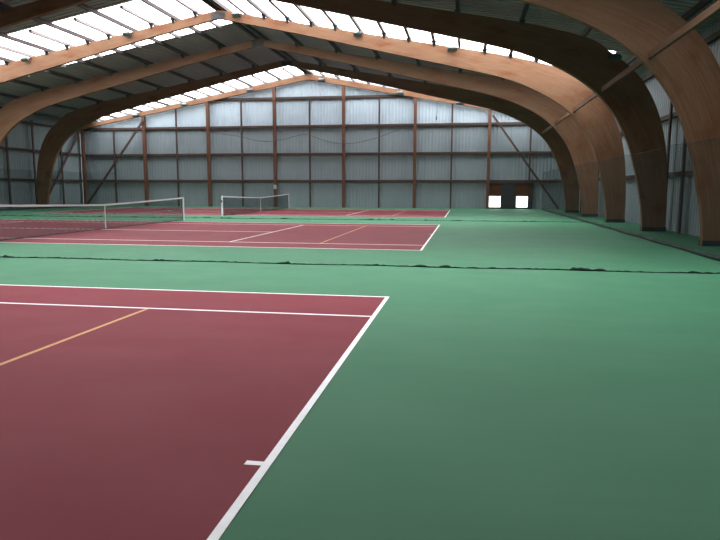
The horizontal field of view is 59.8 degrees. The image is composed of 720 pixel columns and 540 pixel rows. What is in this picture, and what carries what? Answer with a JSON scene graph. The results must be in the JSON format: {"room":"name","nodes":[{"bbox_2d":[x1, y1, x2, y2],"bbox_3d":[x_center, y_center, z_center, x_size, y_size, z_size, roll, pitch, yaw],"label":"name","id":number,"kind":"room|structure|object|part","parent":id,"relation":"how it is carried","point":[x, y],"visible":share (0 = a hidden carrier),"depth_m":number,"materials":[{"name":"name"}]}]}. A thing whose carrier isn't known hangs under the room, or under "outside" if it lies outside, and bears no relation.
{"room":"sports hall","nodes":[
{"label":"sports hall","id":0,"kind":"room"},
{"bbox_2d":[0,116,83,208],"bbox_3d":[-27.479,-5.210,25.514,0.108,6.588,53.600,1,8,9],"label":"wall","id":1,"kind":"structure","parent":0,"point":[17,158],"depth_m":45.73,"materials":[{"name":"grey metal"}]},
{"bbox_2d":[20,121,52,126],"bbox_3d":[-27.358,-7.963,24.928,0.155,0.160,53.000,1,8,9],"label":"rail","id":2,"kind":"object","parent":1,"relation":"attached to","point":[24,122],"visible":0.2,"depth_m":46.12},
{"bbox_2d":[0,147,78,155],"bbox_3d":[-27.363,-6.030,25.182,0.155,0.160,53.000,1,8,9],"label":"rail","id":3,"kind":"object","parent":1,"relation":"attached to","point":[17,149],"visible":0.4,"depth_m":44.93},
{"bbox_2d":[0,178,80,181],"bbox_3d":[-27.369,-3.928,25.459,0.155,0.160,53.000,1,8,9],"label":"rail","id":4,"kind":"object","parent":1,"relation":"attached to","point":[3,179],"visible":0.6,"depth_m":44.80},
{"bbox_2d":[0,21,586,221],"bbox_3d":[-6.899,-7.290,30.504,34.504,9.530,0.144,1,8,9],"label":"net","id":5,"kind":"object","parent":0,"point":[348,155],"visible":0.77,"depth_m":29.95,"materials":[{"name":"grey fabric"}]},
{"bbox_2d":[84,72,564,208],"bbox_3d":[-3.848,-10.005,48.356,38.760,10.266,0.112,1,8,9],"label":"wall","id":6,"kind":"structure","parent":0,"point":[357,163],"depth_m":48.24,"materials":[{"name":"grey metal"}]},
{"bbox_2d":[83,122,525,130],"bbox_3d":[-3.872,-11.033,48.061,38.680,0.180,0.185,1,8,9],"label":"rail","id":7,"kind":"object","parent":6,"relation":"attached to","point":[493,123],"visible":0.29,"depth_m":48.02,"materials":[{"name":"brown metal"}]},
{"bbox_2d":[80,151,552,156],"bbox_3d":[-3.878,-8.950,48.334,38.680,0.180,0.185,1,8,9],"label":"rail","id":8,"kind":"object","parent":6,"relation":"attached to","point":[514,152],"visible":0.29,"depth_m":48.06,"materials":[{"name":"brown wood"}]},
{"bbox_2d":[528,128,531,182],"bbox_3d":[12.370,-8.459,45.494,0.120,4.165,0.105,1,8,9],"label":"stud","id":9,"kind":"object","parent":8,"relation":"attached to","point":[530,128],"visible":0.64,"depth_m":45.46,"materials":[{"name":"brown wood"}]},
{"bbox_2d":[82,180,561,182],"bbox_3d":[-3.883,-6.908,48.603,38.680,0.180,0.185,1,8,9],"label":"rail","id":10,"kind":"object","parent":6,"relation":"attached to","point":[525,181],"visible":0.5,"depth_m":48.25,"materials":[{"name":"brown wood"}]},
{"bbox_2d":[489,183,503,208],"bbox_3d":[9.984,-5.499,46.344,1.260,1.930,0.202,1,8,9],"label":"door","id":11,"kind":"structure","parent":6,"relation":"in","point":[497,190],"depth_m":46.31,"materials":[{"name":"white"}]},
{"bbox_3d":[9.990,-5.069,46.416,0.830,0.800,0.030,1,8,9],"label":"pane","id":12,"kind":"part","parent":11,"relation":"part of","materials":[{"name":"white glass"}]},
{"bbox_3d":[9.990,-5.964,46.314,0.980,0.820,0.060,1,8,9],"label":"panel","id":13,"kind":"part","parent":11,"relation":"part of","materials":[{"name":"brown wood"}]},
{"bbox_2d":[503,183,512,208],"bbox_3d":[10.926,-5.480,46.221,0.640,1.930,0.135,1,8,9],"label":"trim","id":14,"kind":"structure","parent":6,"relation":"attached to","point":[507,205],"depth_m":46.17,"materials":[{"name":"black"}]},
{"bbox_2d":[512,183,532,208],"bbox_3d":[11.947,-5.451,46.018,1.440,1.930,0.202,1,8,9],"label":"door","id":15,"kind":"structure","parent":6,"relation":"in","point":[515,197],"depth_m":46.01,"materials":[{"name":"white"}]},
{"bbox_3d":[11.918,-5.022,46.095,0.820,0.800,0.030,1,8,9],"label":"pane","id":16,"kind":"part","parent":15,"relation":"part of","materials":[{"name":"white glass"}]},
{"bbox_3d":[11.953,-5.916,45.988,1.160,0.820,0.060,1,8,9],"label":"panel","id":17,"kind":"part","parent":15,"relation":"part of","materials":[{"name":"brown wood"}]},
{"bbox_2d":[0,206,719,539],"bbox_3d":[-8.311,-1.325,22.777,39.360,0.300,54.200,1,8,9],"label":"floor","id":18,"kind":"structure","parent":0,"point":[475,404],"depth_m":5.02,"materials":[{"name":"green paint"}]},
{"bbox_2d":[5,137,11,208],"bbox_3d":[-24.242,-7.377,43.090,0.065,6.318,0.160,1,8,9],"label":"stud","id":19,"kind":"object","parent":18,"relation":"on","point":[6,140],"visible":0.5,"depth_m":43.10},
{"bbox_2d":[30,120,37,204],"bbox_3d":[-23.795,-7.723,45.730,0.065,6.318,0.160,1,8,9],"label":"stud","id":20,"kind":"object","parent":18,"relation":"on","point":[31,121],"visible":0.64,"depth_m":45.65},
{"bbox_2d":[0,169,97,210],"bbox_3d":[-24.046,-4.298,33.641,0.186,2.692,34.404,1,8,9],"label":"net","id":21,"kind":"object","parent":18,"relation":"on","point":[88,196],"visible":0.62,"depth_m":44.19,"materials":[{"name":"black"}]},
{"bbox_2d":[60,149,64,204],"bbox_3d":[-23.265,-8.133,48.859,0.065,6.318,0.160,1,8,9],"label":"stud","id":22,"kind":"object","parent":18,"relation":"on","point":[61,149],"visible":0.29,"depth_m":48.90,"materials":[{"name":"brown wood"}]},
{"bbox_2d":[80,130,87,203],"bbox_3d":[-22.628,-8.368,51.341,0.220,6.141,0.285,1,8,9],"label":"post","id":23,"kind":"object","parent":18,"relation":"on","point":[83,157],"visible":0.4,"depth_m":51.18,"materials":[{"name":"brown wood"}]},
{"bbox_2d":[50,129,81,193],"bbox_3d":[-23.058,-8.068,48.551,0.100,6.228,5.364,1,8,9],"label":"diagonal brace","id":24,"kind":"object","parent":23,"relation":"attached to","point":[79,131],"visible":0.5,"depth_m":49.04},
{"bbox_2d":[112,130,117,202],"bbox_3d":[-19.941,-8.294,50.987,0.120,6.100,0.105,1,8,9],"label":"stud","id":25,"kind":"object","parent":18,"relation":"on","point":[112,130],"visible":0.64,"depth_m":50.94,"materials":[{"name":"brown wood"}]},
{"bbox_2d":[141,116,148,205],"bbox_3d":[-17.282,-8.726,50.388,0.220,7.127,0.285,1,8,9],"label":"post","id":26,"kind":"object","parent":18,"relation":"on","point":[145,163],"visible":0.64,"depth_m":50.31,"materials":[{"name":"brown wood"}]},
{"bbox_2d":[87,119,143,203],"bbox_3d":[-19.809,-8.646,50.599,5.468,6.893,0.100,1,8,9],"label":"diagonal brace","id":27,"kind":"object","parent":26,"relation":"attached to","point":[139,126],"visible":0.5,"depth_m":50.49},
{"bbox_2d":[175,109,179,199],"bbox_3d":[-14.594,-8.922,49.999,0.120,7.631,0.105,1,8,9],"label":"stud","id":28,"kind":"object","parent":18,"relation":"on","point":[175,109],"visible":0.71,"depth_m":49.89,"materials":[{"name":"brown wood"}]},
{"bbox_2d":[0,284,388,539],"bbox_3d":[-12.214,0.793,5.425,23.770,0.004,10.970,1,8,9],"label":"court","id":29,"kind":"object","parent":18,"relation":"on","point":[126,413],"visible":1,"depth_m":4.54,"materials":[{"name":"red paint"}]},
{"bbox_2d":[205,102,211,206],"bbox_3d":[-11.935,-9.084,49.436,0.220,8.114,0.285,1,8,9],"label":"post","id":30,"kind":"object","parent":18,"relation":"on","point":[206,103],"visible":0.83,"depth_m":49.34,"materials":[{"name":"brown wood"}]},
{"bbox_2d":[0,219,439,250],"bbox_3d":[-9.287,-1.472,22.708,23.770,0.004,10.970,1,8,9],"label":"court","id":31,"kind":"object","parent":18,"relation":"on","point":[329,235],"visible":0.96,"depth_m":20.07,"materials":[{"name":"red paint"}]},
{"bbox_2d":[0,198,184,240],"bbox_3d":[-9.221,-2.008,22.627,0.170,1.090,12.968,1,8,9],"label":"net","id":32,"kind":"object","parent":31,"relation":"on","point":[159,205],"visible":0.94,"depth_m":21.30,"materials":[{"name":"black fabric"}]},
{"bbox_3d":[-9.223,-1.508,22.692,0.064,0.035,12.718,1,8,9],"label":"cord","id":33,"kind":"part","parent":32,"relation":"part of","materials":[{"name":"fabric"}]},
{"bbox_3d":[-8.162,-2.828,28.884,0.170,1.090,0.170,1,8,9],"label":"net post","id":34,"kind":"part","parent":32,"relation":"part of","materials":[{"name":"white metal"}]},
{"bbox_2d":[240,101,243,206],"bbox_3d":[-9.248,-9.082,49.073,0.120,8.220,0.105,1,8,9],"label":"stud","id":35,"kind":"object","parent":18,"relation":"on","point":[240,101],"visible":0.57,"depth_m":48.99,"materials":[{"name":"brown wood"}]},
{"bbox_2d":[47,207,449,217],"bbox_3d":[-6.385,-3.718,39.845,23.770,0.004,10.970,1,8,9],"label":"court","id":36,"kind":"object","parent":18,"relation":"on","point":[187,211],"visible":0.74,"depth_m":38.48,"materials":[{"name":"red paint"}]},
{"bbox_2d":[221,194,288,215],"bbox_3d":[-6.319,-4.254,39.763,0.170,1.090,12.968,1,8,9],"label":"net","id":37,"kind":"object","parent":36,"relation":"on","point":[233,197],"visible":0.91,"depth_m":38.08,"materials":[{"name":"black fabric"}]},
{"bbox_3d":[-7.379,-3.434,33.506,0.170,1.090,0.170,1,8,9],"label":"net post","id":38,"kind":"part","parent":37,"relation":"part of","materials":[{"name":"white metal"}]},
{"bbox_3d":[-6.321,-3.753,39.829,0.064,0.035,12.719,1,8,9],"label":"cord","id":39,"kind":"part","parent":37,"relation":"part of","materials":[{"name":"fabric"}]},
{"bbox_2d":[272,87,277,206],"bbox_3d":[-6.589,-9.441,48.484,0.220,9.100,0.285,1,8,9],"label":"post","id":40,"kind":"object","parent":18,"relation":"on","point":[274,88],"visible":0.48,"depth_m":48.30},
{"bbox_2d":[81,74,493,129],"bbox_3d":[-3.907,-12.889,47.575,38.200,3.901,0.280,1,8,9],"label":"rafter","id":41,"kind":"object","parent":40,"relation":"on","point":[287,81],"visible":0.73,"depth_m":47.62,"materials":[{"name":"brown wood"}]},
{"bbox_2d":[213,127,404,143],"bbox_3d":[-4.228,-10.201,47.798,15.368,1.197,0.044,1,8,9],"label":"hanging cable","id":42,"kind":"object","parent":40,"relation":"hanging from","point":[404,127],"visible":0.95,"depth_m":47.65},
{"bbox_2d":[0,39,598,216],"bbox_3d":[-5.855,-8.305,36.525,38.140,9.970,0.350,1,8,9],"label":"arch","id":43,"kind":"object","parent":18,"relation":"on","point":[329,54],"visible":0.71,"depth_m":34.89,"materials":[{"name":"brown wood"}]},
{"bbox_3d":[-5.851,-12.978,35.858,0.700,0.290,0.014,1,8,9],"label":"ridge plate","id":44,"kind":"part","parent":43,"relation":"part of","materials":[{"name":"metal"}]},
{"bbox_2d":[555,112,569,124],"bbox_3d":[10.085,-7.546,30.965,0.090,0.170,5.698,1,8,9],"label":"strut","id":45,"kind":"object","parent":43,"relation":"attached to","point":[567,114],"visible":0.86,"depth_m":31.10,"materials":[{"name":"brown wood"}]},
{"bbox_2d":[37,59,578,212],"bbox_3d":[-4.878,-9.062,42.295,38.140,9.970,0.350,1,8,9],"label":"arch","id":46,"kind":"object","parent":18,"relation":"on","point":[55,130],"visible":0.65,"depth_m":41.48,"materials":[{"name":"brown wood"}]},
{"bbox_3d":[-4.874,-13.734,41.627,0.700,0.290,0.014,1,8,9],"label":"ridge plate","id":47,"kind":"part","parent":46,"relation":"part of","materials":[{"name":"metal"}]},
{"bbox_2d":[542,125,552,133],"bbox_3d":[11.062,-8.302,36.734,0.090,0.170,5.698,1,8,9],"label":"strut","id":48,"kind":"object","parent":46,"relation":"attached to","point":[550,126],"visible":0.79,"depth_m":37.04,"materials":[{"name":"brown wood"}]},
{"bbox_2d":[309,100,310,206],"bbox_3d":[-3.853,-8.950,48.177,0.120,8.220,0.105,1,8,9],"label":"stud","id":49,"kind":"object","parent":18,"relation":"on","point":[309,100],"visible":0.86,"depth_m":48.12,"materials":[{"name":"brown wood"}]},
{"bbox_2d":[0,10,625,222],"bbox_3d":[-6.832,-7.549,30.756,38.140,9.970,0.350,1,8,9],"label":"arch","id":50,"kind":"object","parent":18,"relation":"on","point":[24,69],"visible":0.8,"depth_m":28.52,"materials":[{"name":"brown wood"}]},
{"bbox_2d":[20,57,31,61],"bbox_3d":[-17.018,-10.717,31.841,0.450,0.252,0.348,1,8,9],"label":"floodlight","id":51,"kind":"object","parent":50,"relation":"attached to","point":[26,59],"visible":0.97,"depth_m":31.76,"materials":[{"name":"silver glass"}]},
{"bbox_2d":[122,31,132,36],"bbox_3d":[-11.444,-11.616,30.779,0.450,0.252,0.348,1,8,9],"label":"floodlight","id":52,"kind":"object","parent":50,"relation":"attached to","point":[125,33],"visible":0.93,"depth_m":30.69,"materials":[{"name":"silver glass"}]},
{"bbox_3d":[-6.828,-12.222,30.089,0.700,0.290,0.014,1,8,9],"label":"ridge plate","id":53,"kind":"part","parent":50,"relation":"part of","materials":[{"name":"metal"}]},
{"bbox_2d":[232,12,241,17],"bbox_3d":[-5.870,-12.149,29.765,0.450,0.252,0.348,1,8,9],"label":"floodlight","id":54,"kind":"object","parent":50,"relation":"attached to","point":[235,14],"visible":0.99,"depth_m":29.68,"materials":[{"name":"silver glass"}]},
{"bbox_2d":[353,31,363,36],"bbox_3d":[-0.084,-10.930,28.945,0.450,0.252,0.348,1,8,9],"label":"floodlight","id":55,"kind":"object","parent":50,"relation":"attached to","point":[359,33],"visible":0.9,"depth_m":28.85,"materials":[{"name":"silver glass"}]},
{"bbox_2d":[447,45,457,51],"bbox_3d":[4.184,-10.031,28.340,0.450,0.252,0.348,1,8,9],"label":"floodlight","id":56,"kind":"object","parent":50,"relation":"attached to","point":[450,49],"visible":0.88,"depth_m":28.25,"materials":[{"name":"silver glass"}]},
{"bbox_2d":[573,93,596,111],"bbox_3d":[9.108,-6.790,25.196,0.090,0.170,5.698,1,8,9],"label":"strut","id":57,"kind":"object","parent":50,"relation":"attached to","point":[584,102],"visible":0.86,"depth_m":25.32,"materials":[{"name":"brown wood"}]},
{"bbox_2d":[0,0,666,231],"bbox_3d":[-7.809,-6.793,24.987,38.140,9.970,0.350,1,8,9],"label":"arch","id":58,"kind":"object","parent":18,"relation":"on","point":[34,9],"visible":0.8,"depth_m":22.38,"materials":[{"name":"brown wood"}]},
{"bbox_2d":[607,53,621,61],"bbox_3d":[8.903,-7.421,21.850,0.450,0.252,0.348,1,8,9],"label":"floodlight","id":59,"kind":"object","parent":58,"relation":"attached to","point":[616,56],"visible":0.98,"depth_m":21.75,"materials":[{"name":"black metal"}]},
{"bbox_3d":[8.892,-7.342,21.797,0.340,0.106,0.183,1,8,9],"label":"glass","id":60,"kind":"part","parent":59,"relation":"part of","materials":[{"name":"black glass"}]},
{"bbox_2d":[601,60,642,91],"bbox_3d":[8.132,-6.033,19.427,0.090,0.170,5.698,1,8,9],"label":"strut","id":61,"kind":"object","parent":58,"relation":"attached to","point":[637,64],"visible":0.64,"depth_m":19.23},
{"bbox_2d":[342,86,344,207],"bbox_3d":[-1.244,-9.310,47.596,0.220,9.100,0.285,1,8,9],"label":"post","id":62,"kind":"object","parent":18,"relation":"on","point":[343,87],"visible":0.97,"depth_m":47.48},
{"bbox_2d":[378,97,379,207],"bbox_3d":[1.443,-8.820,47.297,0.120,8.220,0.105,1,8,9],"label":"stud","id":63,"kind":"object","parent":18,"relation":"on","point":[379,97],"visible":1,"depth_m":47.24,"materials":[{"name":"brown wood"}]},
{"bbox_2d":[413,98,416,207],"bbox_3d":[4.100,-8.690,46.772,0.220,8.114,0.285,1,8,9],"label":"post","id":64,"kind":"object","parent":18,"relation":"on","point":[415,99],"visible":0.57,"depth_m":46.64,"materials":[{"name":"brown wood"}]},
{"bbox_2d":[450,104,452,207],"bbox_3d":[6.787,-8.396,46.448,0.120,7.631,0.105,1,8,9],"label":"stud","id":65,"kind":"object","parent":18,"relation":"on","point":[452,104],"visible":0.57,"depth_m":46.38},
{"bbox_2d":[486,110,491,208],"bbox_3d":[9.444,-8.069,45.949,0.220,7.127,0.285,1,8,9],"label":"post","id":66,"kind":"object","parent":18,"relation":"on","point":[489,112],"visible":0.92,"depth_m":45.81,"materials":[{"name":"brown wood"}]},
{"bbox_2d":[492,115,558,208],"bbox_3d":[11.996,-7.815,45.322,4.972,6.788,0.100,1,8,9],"label":"diagonal brace","id":67,"kind":"object","parent":66,"relation":"attached to","point":[494,117],"visible":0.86,"depth_m":45.27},
{"bbox_2d":[513,0,719,245],"bbox_3d":[-8.786,-6.037,19.218,38.140,9.970,0.350,1,8,9],"label":"arch","id":68,"kind":"object","parent":18,"relation":"on","point":[713,124],"visible":0.85,"depth_m":16.44,"materials":[{"name":"brown wood"}]},
{"bbox_2d":[648,0,719,58],"bbox_3d":[7.155,-5.277,13.660,0.090,0.170,5.693,1,8,9],"label":"strut","id":69,"kind":"object","parent":68,"relation":"attached to","point":[678,33],"visible":0.89,"depth_m":13.61,"materials":[{"name":"brown wood"}]},
{"bbox_2d":[541,137,719,260],"bbox_3d":[10.194,-3.457,27.953,0.188,2.692,34.404,1,8,9],"label":"net","id":70,"kind":"object","parent":18,"relation":"on","point":[688,249],"visible":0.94,"depth_m":18.19,"materials":[{"name":"black"}]},
{"bbox_2d":[667,101,672,188],"bbox_3d":[11.215,-4.601,22.723,0.065,6.318,0.160,1,8,9],"label":"stud","id":71,"kind":"object","parent":18,"relation":"on","point":[671,107],"visible":0.29,"depth_m":22.63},
{"bbox_2d":[677,136,686,233],"bbox_3d":[10.925,-4.377,21.011,0.065,6.318,0.160,1,8,9],"label":"stud","id":72,"kind":"object","parent":18,"relation":"on","point":[684,141],"visible":0.43,"depth_m":21.18,"materials":[{"name":"brown wood"}]},
{"bbox_3d":[-9.763,-5.281,13.449,38.140,9.970,0.350,1,8,9],"label":"arch","id":73,"kind":"object","parent":18,"relation":"on","visible":0},
{"bbox_2d":[0,0,719,273],"bbox_3d":[-9.799,-5.047,13.388,34.502,9.530,0.170,1,8,9],"label":"net","id":74,"kind":"object","parent":73,"relation":"hanging from","point":[288,6],"visible":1,"depth_m":12.02,"materials":[{"name":"grey fabric"}]},
{"bbox_2d":[0,0,719,123],"bbox_3d":[-8.287,-9.831,21.658,39.260,3.820,54.200,1,8,9],"label":"ceiling","id":75,"kind":"structure","parent":0,"point":[95,4],"depth_m":35.09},
{"bbox_2d":[0,0,231,76],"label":"window","id":76,"kind":"structure","parent":75,"relation":"attached to","point":[45,33],"depth_m":30.22,"materials":[{"name":"white glass"}]},
{"bbox_2d":[55,66,407,121],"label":"window","id":77,"kind":"structure","parent":75,"relation":"attached to","point":[292,70],"depth_m":47.60,"materials":[{"name":"white glass"}]},
{"bbox_3d":[-3.866,-13.144,47.783,16.632,0.180,0.185,1,8,9],"label":"gable rail","id":78,"kind":"part","parent":77,"relation":"part of","materials":[{"name":"brown wood"}]},
{"bbox_2d":[312,71,384,86],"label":"window","id":79,"kind":"structure","parent":75,"relation":"attached to","point":[322,74],"depth_m":46.98,"materials":[{"name":"white glass"}]},
{"bbox_2d":[218,0,646,73],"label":"window","id":80,"kind":"structure","parent":75,"relation":"attached to","point":[267,5],"depth_m":28.71,"materials":[{"name":"white"}]},
{"bbox_2d":[579,21,719,236],"bbox_3d":[10.876,-4.268,19.142,0.108,6.588,53.600,1,8,9],"label":"wall","id":81,"kind":"structure","parent":0,"point":[664,107],"depth_m":22.91,"materials":[{"name":"grey metal"}]},
{"bbox_2d":[599,171,692,180],"bbox_3d":[10.693,-2.993,19.136,0.155,0.160,53.000,1,8,9],"label":"rail","id":82,"kind":"object","parent":81,"relation":"attached to","point":[671,173],"visible":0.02,"depth_m":22.25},
{"bbox_2d":[620,112,677,135],"bbox_3d":[10.699,-5.094,18.859,0.155,0.160,53.000,1,8,9],"label":"rail","id":83,"kind":"object","parent":81,"relation":"attached to","point":[666,118],"visible":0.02,"depth_m":23.24,"materials":[{"name":"metal"}]},
{"bbox_2d":[641,30,719,81],"bbox_3d":[10.704,-7.028,18.605,0.155,0.160,53.000,1,8,9],"label":"rail","id":84,"kind":"object","parent":81,"relation":"attached to","point":[713,38],"visible":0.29,"depth_m":19.29,"materials":[{"name":"brown metal"}]}
]}

